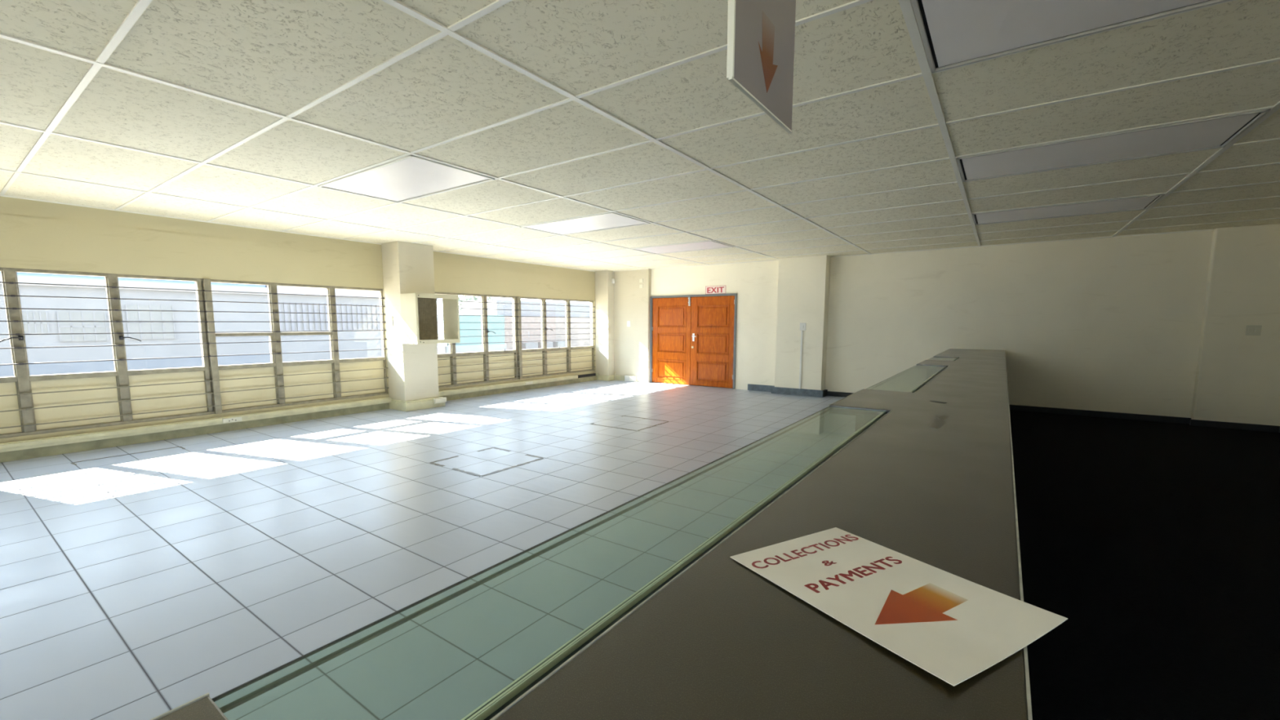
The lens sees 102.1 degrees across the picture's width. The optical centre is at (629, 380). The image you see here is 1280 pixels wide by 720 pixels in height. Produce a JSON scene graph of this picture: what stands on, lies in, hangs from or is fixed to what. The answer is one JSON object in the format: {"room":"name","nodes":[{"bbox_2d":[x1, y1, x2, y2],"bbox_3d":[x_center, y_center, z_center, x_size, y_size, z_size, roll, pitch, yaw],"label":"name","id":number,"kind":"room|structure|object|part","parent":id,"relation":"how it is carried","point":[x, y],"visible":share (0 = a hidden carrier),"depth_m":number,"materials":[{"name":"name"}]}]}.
{"room":"office service counter","nodes":[
{"label":"office service counter","id":0,"kind":"room"},
{"bbox_2d":[0,195,595,443],"bbox_3d":[-3.929,-0.681,6.668,0.165,2.302,11.940,5,8,35],"label":"wall","id":1,"kind":"structure","parent":0,"point":[34,234],"depth_m":5.71,"materials":[{"name":"beige paint"}]},
{"bbox_2d":[0,267,389,438],"bbox_3d":[-4.645,-0.362,5.670,0.131,1.485,4.076,5,8,35],"label":"window","id":2,"kind":"structure","parent":1,"relation":"in","point":[38,404],"depth_m":5.47,"materials":[{"name":"beige metal"}]},
{"bbox_3d":[-5.665,0.267,4.386,0.004,0.455,0.631,5,8,35],"label":"painted pane","id":3,"kind":"part","parent":2,"relation":"part of","materials":[{"name":"beige glass"}]},
{"bbox_3d":[-5.420,-0.359,4.528,0.056,0.061,0.159,3,7,28],"label":"handle","id":4,"kind":"part","parent":2,"relation":"part of","materials":[{"name":"black metal"}]},
{"bbox_3d":[-5.268,0.206,4.936,0.004,0.455,0.563,5,8,35],"label":"painted pane","id":5,"kind":"part","parent":2,"relation":"part of","materials":[{"name":"beige glass"}]},
{"bbox_3d":[-4.972,-0.414,5.150,0.056,0.061,0.159,6,9,43],"label":"handle","id":6,"kind":"part","parent":2,"relation":"part of","materials":[{"name":"black metal"}]},
{"bbox_3d":[-4.875,0.147,5.478,0.004,0.455,0.613,5,8,35],"label":"painted pane","id":7,"kind":"part","parent":2,"relation":"part of","materials":[{"name":"beige glass"}]},
{"bbox_3d":[-4.464,0.085,6.046,0.004,0.455,0.571,5,8,35],"label":"painted pane","id":8,"kind":"part","parent":2,"relation":"part of","materials":[{"name":"beige glass"}]},
{"bbox_3d":[-4.079,0.027,6.579,0.004,0.455,0.581,5,8,35],"label":"painted pane","id":9,"kind":"part","parent":2,"relation":"part of","materials":[{"name":"beige glass"}]},
{"bbox_3d":[-3.680,-0.033,7.130,0.004,0.455,0.616,5,8,35],"label":"painted pane","id":10,"kind":"part","parent":2,"relation":"part of","materials":[{"name":"beige glass"}]},
{"bbox_2d":[0,396,391,452],"bbox_3d":[-5.351,0.572,4.610,0.075,0.070,6.735,5,8,35],"label":"trim","id":11,"kind":"structure","parent":1,"relation":"attached to","point":[68,439],"depth_m":5.34,"materials":[{"name":"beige paint"}]},
{"bbox_2d":[222,416,242,423],"bbox_3d":[-4.448,0.445,5.792,0.012,0.050,0.180,5,8,35],"label":"box","id":12,"kind":"object","parent":1,"relation":"attached to","point":[235,419],"visible":1,"depth_m":5.79,"materials":[{"name":"beige plastic"}]},
{"bbox_2d":[0,375,596,462],"bbox_3d":[-4.012,0.447,6.517,0.020,0.094,11.400,5,8,35],"label":"baseboard","id":13,"kind":"structure","parent":1,"relation":"attached to","point":[19,455],"depth_m":5.73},
{"bbox_2d":[438,374,577,395],"bbox_3d":[-2.054,0.073,9.168,0.075,0.070,3.370,5,8,35],"label":"trim","id":14,"kind":"structure","parent":1,"relation":"attached to","point":[464,390],"depth_m":8.91,"materials":[{"name":"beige paint"}]},
{"bbox_2d":[435,292,595,388],"bbox_3d":[-1.968,-0.766,9.370,0.131,1.485,4.145,5,8,35],"label":"window","id":15,"kind":"structure","parent":1,"relation":"in","point":[454,369],"depth_m":9.27,"materials":[{"name":"beige metal"}]},
{"bbox_3d":[-3.026,-0.132,8.035,0.004,0.455,0.573,5,8,35],"label":"painted pane","id":16,"kind":"part","parent":15,"relation":"part of","materials":[{"name":"beige glass"}]},
{"bbox_3d":[-2.645,-0.190,8.561,0.004,0.455,0.564,5,8,35],"label":"painted pane","id":17,"kind":"part","parent":15,"relation":"part of","materials":[{"name":"beige glass"}]},
{"bbox_3d":[-2.255,-0.249,9.100,0.004,0.455,0.603,5,8,35],"label":"painted pane","id":18,"kind":"part","parent":15,"relation":"part of","materials":[{"name":"beige glass"}]},
{"bbox_3d":[-1.840,-0.312,9.674,0.004,0.455,0.595,5,8,35],"label":"painted pane","id":19,"kind":"part","parent":15,"relation":"part of","materials":[{"name":"beige glass"}]},
{"bbox_3d":[-1.444,-0.371,10.221,0.004,0.455,0.594,5,8,35],"label":"painted pane","id":20,"kind":"part","parent":15,"relation":"part of","materials":[{"name":"beige glass"}]},
{"bbox_3d":[-1.012,-0.437,10.817,0.004,0.455,0.715,5,8,35],"label":"painted pane","id":21,"kind":"part","parent":15,"relation":"part of","materials":[{"name":"beige glass"}]},
{"bbox_2d":[524,381,533,384],"bbox_3d":[-1.826,0.048,9.415,0.014,0.050,0.180,5,8,35],"label":"box","id":22,"kind":"object","parent":1,"relation":"attached to","point":[529,382],"visible":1,"depth_m":9.41,"materials":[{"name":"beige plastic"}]},
{"bbox_2d":[577,373,595,377],"bbox_3d":[-0.910,-0.097,10.793,0.025,0.055,0.620,5,8,35],"label":"trim","id":23,"kind":"structure","parent":1,"relation":"attached to","point":[593,374],"depth_m":10.81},
{"bbox_2d":[0,0,1279,271],"bbox_3d":[-0.029,-1.500,3.671,9.690,0.012,11.800,5,8,35],"label":"grid","id":24,"kind":"object","parent":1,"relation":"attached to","point":[906,6],"depth_m":3.10,"materials":[{"name":"white metal"}]},
{"bbox_2d":[381,240,439,400],"bbox_3d":[-3.114,-0.758,7.378,0.415,2.302,0.530,5,8,35],"label":"pillar","id":25,"kind":"structure","parent":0,"point":[407,267],"depth_m":7.19,"materials":[{"name":"paint"}]},
{"bbox_2d":[389,315,392,325],"bbox_3d":[-3.312,-0.825,7.175,0.075,0.130,0.016,5,8,35],"label":"light switch","id":26,"kind":"object","parent":25,"relation":"attached to","point":[390,317],"visible":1,"depth_m":7.17,"materials":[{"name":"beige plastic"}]},
{"bbox_2d":[389,396,445,411],"bbox_3d":[-3.063,0.323,7.465,0.445,0.135,0.620,5,8,35],"label":"baseboard","id":27,"kind":"structure","parent":25,"relation":"attached to","point":[425,403],"depth_m":7.25,"materials":[{"name":"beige paint"}]},
{"bbox_2d":[433,397,446,404],"bbox_3d":[-2.743,0.292,7.490,0.042,0.070,0.200,5,8,35],"label":"box","id":28,"kind":"object","parent":27,"relation":"attached to","point":[440,400],"visible":1,"depth_m":7.47,"materials":[{"name":"beige plastic"}]},
{"bbox_2d":[400,293,460,344],"bbox_3d":[-2.758,-0.854,7.192,0.362,0.673,0.668,5,8,35],"label":"box","id":29,"kind":"object","parent":25,"relation":"attached to","point":[419,312],"visible":1,"depth_m":7.26,"materials":[{"name":"metal"}]},
{"bbox_2d":[417,297,438,340],"bbox_3d":[-2.927,-0.859,7.243,0.024,0.643,0.531,5,8,35],"label":"grille","id":30,"kind":"object","parent":29,"relation":"attached to","point":[427,307],"depth_m":7.32,"materials":[{"name":"metal"}]},
{"bbox_2d":[595,270,613,375],"bbox_3d":[-0.507,-1.158,11.036,0.350,2.302,0.270,5,8,35],"label":"pillar","id":31,"kind":"structure","parent":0,"point":[604,286],"depth_m":10.91,"materials":[{"name":"paint"}]},
{"bbox_2d":[613,268,651,382],"bbox_3d":[-0.063,-1.155,11.007,1.345,2.302,0.340,5,8,35],"label":"wall","id":32,"kind":"structure","parent":0,"point":[632,303],"depth_m":10.71,"materials":[{"name":"paint"}]},
{"bbox_2d":[596,374,624,381],"bbox_3d":[-0.405,-0.053,11.012,0.595,0.110,0.245,5,8,35],"label":"baseboard","id":33,"kind":"structure","parent":32,"relation":"attached to","point":[607,378],"depth_m":10.98,"materials":[{"name":"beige paint"}]},
{"bbox_2d":[0,0,1279,271],"bbox_3d":[-0.005,-1.557,3.672,9.900,0.100,12.040,5,8,35],"label":"ceiling","id":34,"kind":"structure","parent":0,"point":[279,56],"depth_m":2.74,"materials":[{"name":"white tile"}]},
{"bbox_2d":[317,155,494,203],"bbox_3d":[-1.754,-1.539,4.022,1.318,0.014,0.685,5,8,35],"label":"recessed light","id":35,"kind":"object","parent":34,"relation":"in","point":[410,177],"visible":1,"depth_m":3.95,"materials":[{"name":"white plastic"}]},
{"bbox_2d":[520,212,650,235],"bbox_3d":[-0.503,-1.728,5.750,1.318,0.014,0.687,5,8,35],"label":"recessed light","id":36,"kind":"object","parent":34,"relation":"in","point":[610,220],"visible":1,"depth_m":5.70,"materials":[{"name":"white plastic"}]},
{"bbox_2d":[631,240,733,254],"bbox_3d":[0.747,-1.917,7.478,1.318,0.014,0.689,5,8,35],"label":"recessed light","id":37,"kind":"object","parent":34,"relation":"in","point":[704,245],"visible":0.99,"depth_m":7.46,"materials":[{"name":"white plastic"}]},
{"bbox_2d":[726,0,795,133],"bbox_3d":[0.224,-0.819,0.819,0.010,0.743,0.265,5,8,35],"label":"hanging sign","id":38,"kind":"object","parent":34,"relation":"hanging from","point":[761,33],"visible":1,"depth_m":0.84,"materials":[{"name":"grey laminate"}]},
{"bbox_2d":[972,194,1164,225],"bbox_3d":[4.167,-1.646,5.033,1.360,0.014,0.689,5,8,35],"label":"recessed light","id":39,"kind":"object","parent":34,"relation":"in","point":[1142,202],"visible":1,"depth_m":4.98,"materials":[{"name":"grey plastic"}]},
{"bbox_2d":[911,0,1230,73],"bbox_3d":[1.667,-1.268,1.577,1.360,0.014,0.685,5,8,35],"label":"recessed light","id":40,"kind":"object","parent":34,"relation":"in","point":[954,33],"visible":1,"depth_m":1.86,"materials":[{"name":"grey plastic"}]},
{"bbox_2d":[955,108,1271,182],"bbox_3d":[2.917,-1.457,3.305,1.360,0.014,0.687,5,8,35],"label":"recessed light","id":41,"kind":"object","parent":34,"relation":"in","point":[1217,132],"visible":1,"depth_m":3.22,"materials":[{"name":"grey plastic"}]},
{"bbox_2d":[0,380,1279,719],"bbox_3d":[-0.004,0.840,3.940,9.900,0.121,11.850,5,8,35],"label":"floor","id":42,"kind":"structure","parent":0,"point":[144,585],"depth_m":2.80,"materials":[{"name":"grey tile"}]},
{"bbox_2d":[71,446,185,465],"bbox_3d":[-4.569,0.688,4.741,0.170,0.002,0.748,5,8,35],"label":"floor hatch","id":43,"kind":"object","parent":42,"relation":"on","point":[73,463],"visible":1,"depth_m":4.75,"materials":[{"name":"grey metal"}]},
{"bbox_2d":[429,447,543,476],"bbox_3d":[-1.251,0.709,4.573,0.717,0.002,0.722,5,8,35],"label":"floor hatch","id":44,"kind":"object","parent":42,"relation":"on","point":[540,458],"visible":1,"depth_m":4.45,"materials":[{"name":"grey metal"}]},
{"bbox_2d":[150,348,1032,719],"bbox_3d":[2.024,0.421,3.372,0.664,0.841,10.175,5,8,35],"label":"countertop","id":45,"kind":"structure","parent":42,"relation":"on","point":[925,473],"depth_m":0.69,"materials":[{"name":"laminate"}]},
{"bbox_3d":[0.255,0.227,1.421,0.006,0.004,2.263,5,8,35],"label":"rail","id":46,"kind":"part","parent":45,"relation":"part of","materials":[{"name":"clear glass"}]},
{"bbox_2d":[729,527,1067,686],"bbox_3d":[0.346,0.284,0.720,0.243,0.007,0.340,-3,7,-29],"label":"sign","id":47,"kind":"object","parent":45,"relation":"on","point":[953,628],"visible":1,"depth_m":0.67,"materials":[{"name":"white paper"}]},
{"bbox_3d":[2.056,-0.031,3.729,0.229,0.008,2.188,5,8,35],"label":"glass panel","id":48,"kind":"part","parent":45,"relation":"part of","materials":[{"name":"clear glass"}]},
{"bbox_3d":[3.329,-0.224,5.489,0.229,0.008,0.668,5,8,35],"label":"glass panel","id":49,"kind":"part","parent":45,"relation":"part of","materials":[{"name":"clear glass"}]},
{"bbox_2d":[590,415,668,431],"bbox_3d":[0.010,0.518,6.316,0.706,0.002,0.709,5,8,35],"label":"floor hatch","id":50,"kind":"object","parent":42,"relation":"on","point":[623,415],"visible":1,"depth_m":6.18,"materials":[{"name":"grey metal"}]},
{"bbox_2d":[624,375,635,382],"bbox_3d":[0.013,-0.035,10.829,0.260,0.115,0.055,5,8,35],"label":"box","id":51,"kind":"object","parent":42,"relation":"on","point":[627,378],"visible":1,"depth_m":10.80,"materials":[{"name":"white plastic"}]},
{"bbox_3d":[-0.050,-0.039,10.847,0.115,0.080,0.010,5,8,35],"label":"lid","id":52,"kind":"part","parent":51,"relation":"part of","materials":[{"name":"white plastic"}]},
{"bbox_2d":[774,254,831,390],"bbox_3d":[2.920,-0.905,8.758,0.790,2.302,0.250,5,8,35],"label":"pillar","id":53,"kind":"structure","parent":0,"point":[803,282],"depth_m":8.62,"materials":[{"name":"paint"}]},
{"bbox_2d":[799,330,803,388],"bbox_3d":[2.881,-0.343,8.681,0.028,0.978,0.020,5,8,35],"label":"cable conduit","id":54,"kind":"object","parent":53,"relation":"attached to","point":[802,331],"visible":1,"depth_m":8.67,"materials":[{"name":"white plastic"}]},
{"bbox_2d":[800,323,805,330],"bbox_3d":[2.891,-0.894,8.616,0.100,0.125,0.016,5,8,35],"label":"light switch","id":55,"kind":"object","parent":53,"relation":"attached to","point":[802,326],"visible":1,"depth_m":8.61,"materials":[{"name":"white plastic"}]},
{"bbox_2d":[651,230,1213,417],"bbox_3d":[3.667,-0.865,8.399,7.775,2.302,0.245,5,8,35],"label":"wall","id":56,"kind":"structure","parent":0,"point":[1106,324],"depth_m":7.11,"materials":[{"name":"paint"}]},
{"bbox_2d":[649,293,737,389],"bbox_3d":[1.203,-0.773,10.046,1.874,1.755,0.141,5,8,35],"label":"door","id":57,"kind":"structure","parent":56,"relation":"in","point":[693,337],"depth_m":10.01,"materials":[{"name":"brown wood"}]},
{"bbox_3d":[0.846,-0.748,10.324,0.665,0.405,0.044,5,8,35],"label":"panel","id":58,"kind":"part","parent":57,"relation":"part of","materials":[{"name":"orange wood"}]},
{"bbox_3d":[0.845,-0.222,10.382,0.665,0.395,0.044,5,8,35],"label":"panel","id":59,"kind":"part","parent":57,"relation":"part of","materials":[{"name":"orange wood"}]},
{"bbox_3d":[0.846,-1.263,10.268,0.665,0.430,0.044,5,8,35],"label":"panel","id":60,"kind":"part","parent":57,"relation":"part of","materials":[{"name":"orange wood"}]},
{"bbox_3d":[1.251,-0.826,9.960,0.105,0.150,0.069,5,8,35],"label":"handle","id":61,"kind":"part","parent":57,"relation":"part of","materials":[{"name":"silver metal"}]},
{"bbox_3d":[1.580,-0.163,9.857,0.675,0.395,0.044,5,8,35],"label":"panel","id":62,"kind":"part","parent":57,"relation":"part of","materials":[{"name":"orange wood"}]},
{"bbox_3d":[1.580,-0.690,9.799,0.675,0.405,0.044,5,8,35],"label":"panel","id":63,"kind":"part","parent":57,"relation":"part of","materials":[{"name":"orange wood"}]},
{"bbox_3d":[1.581,-1.204,9.743,0.675,0.430,0.044,5,8,35],"label":"panel","id":64,"kind":"part","parent":57,"relation":"part of","materials":[{"name":"orange wood"}]},
{"bbox_2d":[705,285,725,293],"bbox_3d":[1.608,-1.686,9.641,0.416,0.148,0.010,5,8,35],"label":"exit sign","id":65,"kind":"object","parent":56,"relation":"attached to","point":[712,289],"visible":1,"depth_m":9.63,"materials":[{"name":"white plastic"}]},
{"bbox_2d":[747,383,823,397],"bbox_3d":[2.674,0.173,8.965,1.370,0.112,0.185,5,8,35],"label":"baseboard","id":66,"kind":"structure","parent":56,"relation":"attached to","point":[790,391],"depth_m":8.84,"materials":[{"name":"grey plastic"}]},
{"bbox_2d":[822,389,1279,432],"bbox_3d":[1.885,0.884,2.547,4.970,0.100,11.800,5,8,35],"label":"baseboard","id":67,"kind":"structure","parent":56,"relation":"attached to","point":[1275,428],"depth_m":6.50,"materials":[{"name":"black plastic"}]},
{"bbox_2d":[1191,223,1279,426],"bbox_3d":[7.069,-0.592,5.939,0.680,2.302,0.210,5,8,35],"label":"wall","id":68,"kind":"structure","parent":0,"point":[1237,378],"depth_m":5.88,"materials":[{"name":"paint"}]},
{"bbox_2d":[1244,324,1262,335],"bbox_3d":[7.036,-0.564,5.827,0.115,0.115,0.016,5,8,35],"label":"wall socket","id":69,"kind":"object","parent":68,"relation":"attached to","point":[1251,330],"visible":1,"depth_m":5.83,"materials":[{"name":"beige plastic"}]},
{"label":"outside","id":70,"kind":"structure","parent":0,"visible":0},
{"bbox_2d":[437,333,447,353],"bbox_3d":[-6.173,-0.414,17.280,100.000,0.450,100.000,5,8,35],"label":"ground","id":71,"kind":"structure","parent":70,"point":[441,348],"depth_m":33.85,"materials":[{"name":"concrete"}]},
{"bbox_2d":[0,271,271,377],"bbox_3d":[-20.432,-1.463,10.940,4.170,3.500,21.300,5,8,35],"label":"building","id":72,"kind":"structure","parent":71,"relation":"on","point":[34,355],"depth_m":15.34,"materials":[{"name":"grey glass"}]},
{"bbox_2d":[265,284,438,361],"bbox_3d":[-12.296,-2.396,22.236,4.250,2.900,6.500,5,8,35],"label":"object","id":73,"kind":"object","parent":71,"relation":"on","point":[366,329],"visible":0.44,"depth_m":19.79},
{"bbox_2d":[444,314,506,353],"bbox_3d":[-7.520,-2.257,25.487,0.150,1.920,3.600,5,8,35],"label":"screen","id":74,"kind":"object","parent":71,"relation":"on","point":[464,347],"visible":0.68,"depth_m":25.44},
{"bbox_2d":[458,295,496,312],"bbox_3d":[-9.267,-3.857,31.539,2.489,3.789,2.498,5,8,35],"label":"tree","id":75,"kind":"object","parent":71,"relation":"on","point":[464,296],"visible":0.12,"depth_m":31.02,"materials":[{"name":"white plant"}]},
{"bbox_2d":[462,299,590,350],"bbox_3d":[-5.397,-3.369,31.823,3.200,2.750,9.100,5,8,35],"label":"brick outbuilding","id":76,"kind":"structure","parent":71,"relation":"on","point":[531,316],"depth_m":29.56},
{"bbox_2d":[521,342,537,349],"bbox_3d":[-5.552,-1.855,28.569,0.480,0.450,0.900,5,8,35],"label":"crate","id":77,"kind":"object","parent":71,"relation":"on","point":[531,344],"visible":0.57,"depth_m":28.28,"materials":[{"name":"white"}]},
{"bbox_2d":[537,342,553,348],"bbox_3d":[-4.793,-1.969,29.618,0.480,0.450,0.700,5,8,35],"label":"crate","id":78,"kind":"object","parent":71,"relation":"on","point":[549,344],"visible":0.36,"depth_m":29.47,"materials":[{"name":"white plastic"}]},
{"bbox_2d":[551,341,565,347],"bbox_3d":[-4.093,-2.075,30.586,0.480,0.450,0.900,5,8,35],"label":"crate","id":79,"kind":"object","parent":71,"relation":"on","point":[555,344],"visible":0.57,"depth_m":30.25,"materials":[{"name":"plastic"}]}
]}

